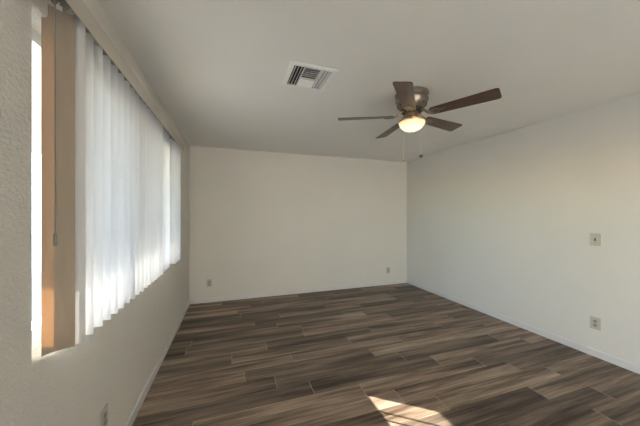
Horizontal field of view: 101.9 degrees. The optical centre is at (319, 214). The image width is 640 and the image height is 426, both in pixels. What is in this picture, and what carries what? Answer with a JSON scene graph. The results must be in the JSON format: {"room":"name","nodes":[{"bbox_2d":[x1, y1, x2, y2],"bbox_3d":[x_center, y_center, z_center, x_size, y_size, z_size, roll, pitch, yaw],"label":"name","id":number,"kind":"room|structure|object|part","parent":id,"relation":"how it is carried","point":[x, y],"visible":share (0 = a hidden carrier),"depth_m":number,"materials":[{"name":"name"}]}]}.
{"room":"empty living room","nodes":[
{"label":"empty living room","id":0,"kind":"room"},
{"bbox_2d":[0,0,188,425],"bbox_3d":[-0.346,0.158,-1.208,0.150,2.440,10.930,0,0,-19],"label":"wall","id":1,"kind":"structure","parent":0,"point":[71,386],"depth_m":0.92,"materials":[{"name":"white paint"}]},
{"bbox_2d":[32,29,40,349],"bbox_3d":[-1.415,-0.096,1.869,0.060,1.213,2.155,0,0,-19],"label":"window","id":2,"kind":"structure","parent":1,"relation":"in","point":[36,38],"depth_m":1.01,"materials":[{"name":"white glass"}]},
{"bbox_2d":[100,403,107,425],"bbox_3d":[-1.121,1.063,1.351,0.009,0.118,0.076,0,0,-19],"label":"wall outlet","id":3,"kind":"object","parent":1,"relation":"attached to","point":[104,413],"visible":1,"depth_m":1.34,"materials":[{"name":"beige plastic"}]},
{"bbox_2d":[41,0,183,356],"bbox_3d":[-1.260,-0.153,1.889,0.108,1.319,2.344,0,0,-19],"label":"vertical blind","id":4,"kind":"object","parent":1,"relation":"attached to","point":[111,159],"visible":1,"depth_m":1.10,"materials":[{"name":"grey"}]},
{"bbox_3d":[-0.869,0.082,0.851,0.011,0.043,0.011,0,0,-19],"label":"wand handle","id":5,"kind":"part","parent":4,"relation":"part of","materials":[{"name":"grey"}]},
{"bbox_2d":[125,300,189,425],"bbox_3d":[-0.913,1.343,0.738,0.012,0.070,6.880,0,0,-19],"label":"baseboard","id":6,"kind":"structure","parent":1,"relation":"attached to","point":[141,398],"depth_m":2.15,"materials":[{"name":"white wood"}]},
{"bbox_2d":[189,146,406,299],"bbox_3d":[-0.151,0.158,4.701,4.278,2.440,0.150,0,0,-19],"label":"wall","id":7,"kind":"structure","parent":0,"point":[260,221],"depth_m":4.51,"materials":[{"name":"white paint"}]},
{"bbox_2d":[207,279,211,286],"bbox_3d":[-1.742,1.075,4.084,0.076,0.118,0.009,0,0,-19],"label":"wall outlet","id":8,"kind":"object","parent":7,"relation":"attached to","point":[209,281],"visible":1,"depth_m":4.08,"materials":[{"name":"beige plastic"}]},
{"bbox_2d":[190,279,406,303],"bbox_3d":[-0.126,1.343,4.624,3.954,0.070,0.012,0,0,-19],"label":"baseboard","id":9,"kind":"structure","parent":7,"relation":"attached to","point":[287,292],"depth_m":4.49,"materials":[{"name":"white wood"}]},
{"bbox_2d":[97,0,639,161],"bbox_3d":[1.610,-1.122,-0.552,4.278,0.120,11.230,0,0,-19],"label":"ceiling","id":10,"kind":"structure","parent":0,"point":[218,68],"depth_m":1.79,"materials":[{"name":"white paint"}]},
{"bbox_2d":[282,61,337,91],"bbox_3d":[-0.091,-1.113,2.016,0.355,0.118,0.355,0,0,-19],"label":"ceiling vent","id":11,"kind":"object","parent":10,"relation":"in","point":[298,75],"visible":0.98,"depth_m":2.04,"materials":[{"name":"metal"}]},
{"bbox_2d":[338,81,501,161],"bbox_3d":[0.815,-0.763,2.313,1.250,0.598,1.238,0,0,-19],"label":"ceiling fan","id":12,"kind":"object","parent":10,"relation":"hanging from","point":[411,100],"visible":1,"depth_m":2.16,"materials":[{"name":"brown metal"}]},
{"bbox_3d":[0.405,-0.865,2.326,0.487,0.006,0.132,0,13,7],"label":"fan blade","id":13,"kind":"part","parent":12,"relation":"part of","materials":[{"name":"brown wood"}]},
{"bbox_3d":[0.727,-0.865,2.675,0.132,0.006,0.487,-13,2,-11],"label":"fan blade","id":14,"kind":"part","parent":12,"relation":"part of","materials":[{"name":"brown wood"}]},
{"bbox_3d":[0.638,-0.865,1.913,0.132,0.006,0.487,14,6,24],"label":"fan blade","id":15,"kind":"part","parent":12,"relation":"part of","materials":[{"name":"brown wood"}]},
{"bbox_3d":[0.806,-0.772,2.280,0.220,0.088,0.220,0,0,-19],"label":"lamp shade","id":16,"kind":"part","parent":12,"relation":"part of","materials":[{"name":"beige glass"}]},
{"bbox_3d":[1.158,-0.865,2.477,0.487,0.006,0.132,0,-12,-29],"label":"fan blade","id":17,"kind":"part","parent":12,"relation":"part of","materials":[{"name":"brown wood"}]},
{"bbox_3d":[1.103,-0.865,2.006,0.487,0.006,0.132,0,-12,43],"label":"fan blade","id":18,"kind":"part","parent":12,"relation":"part of","materials":[{"name":"brown wood"}]},
{"bbox_2d":[132,283,639,425],"bbox_3d":[0.513,1.438,2.719,4.278,0.120,4.330,0,0,-19],"label":"floor","id":19,"kind":"structure","parent":0,"point":[402,354],"depth_m":2.28,"materials":[{"name":"wood"}]},
{"bbox_2d":[407,92,639,365],"bbox_3d":[3.591,0.158,0.034,0.150,2.440,11.080,0,0,-19],"label":"wall","id":20,"kind":"structure","parent":0,"point":[503,223],"depth_m":2.91,"materials":[{"name":"white paint"}]},
{"bbox_2d":[406,279,639,373],"bbox_3d":[3.490,1.343,0.079,0.012,0.070,10.930,0,0,-19],"label":"baseboard","id":21,"kind":"structure","parent":20,"relation":"attached to","point":[617,361],"depth_m":2.92,"materials":[{"name":"white wood"}]},
{"bbox_2d":[590,233,600,245],"bbox_3d":[2.666,0.242,2.518,0.024,0.118,0.076,0,0,-19],"label":"light switch","id":22,"kind":"object","parent":20,"relation":"attached to","point":[595,239],"visible":1,"depth_m":2.52,"materials":[{"name":"beige plastic"}]},
{"bbox_2d":[590,316,600,330],"bbox_3d":[2.673,1.054,2.521,0.009,0.118,0.076,0,0,-19],"label":"wall outlet","id":23,"kind":"object","parent":20,"relation":"attached to","point":[595,323],"visible":1,"depth_m":2.52,"materials":[{"name":"beige plastic"}]},
{"label":"outside","id":24,"kind":"structure","parent":0,"visible":0},
{"bbox_2d":[32,272,40,320],"bbox_3d":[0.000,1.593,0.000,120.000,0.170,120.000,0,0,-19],"label":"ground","id":25,"kind":"structure","parent":24,"point":[36,278],"depth_m":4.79,"materials":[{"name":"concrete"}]},
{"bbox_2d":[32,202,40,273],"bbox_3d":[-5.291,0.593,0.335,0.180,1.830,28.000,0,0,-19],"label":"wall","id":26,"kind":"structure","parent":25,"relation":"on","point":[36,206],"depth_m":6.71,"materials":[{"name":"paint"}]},
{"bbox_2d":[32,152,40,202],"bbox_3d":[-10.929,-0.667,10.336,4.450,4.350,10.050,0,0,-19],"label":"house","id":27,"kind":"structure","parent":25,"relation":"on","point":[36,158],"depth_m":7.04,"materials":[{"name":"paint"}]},
{"bbox_3d":[-4.002,0.293,3.346,0.140,2.430,6.790,0,0,-19],"label":"patio post","id":28,"kind":"object","parent":25,"relation":"on","visible":0},
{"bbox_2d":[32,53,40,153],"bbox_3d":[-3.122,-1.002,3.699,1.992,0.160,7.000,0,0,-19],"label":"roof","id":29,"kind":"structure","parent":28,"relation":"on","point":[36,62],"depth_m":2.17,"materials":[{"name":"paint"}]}
]}

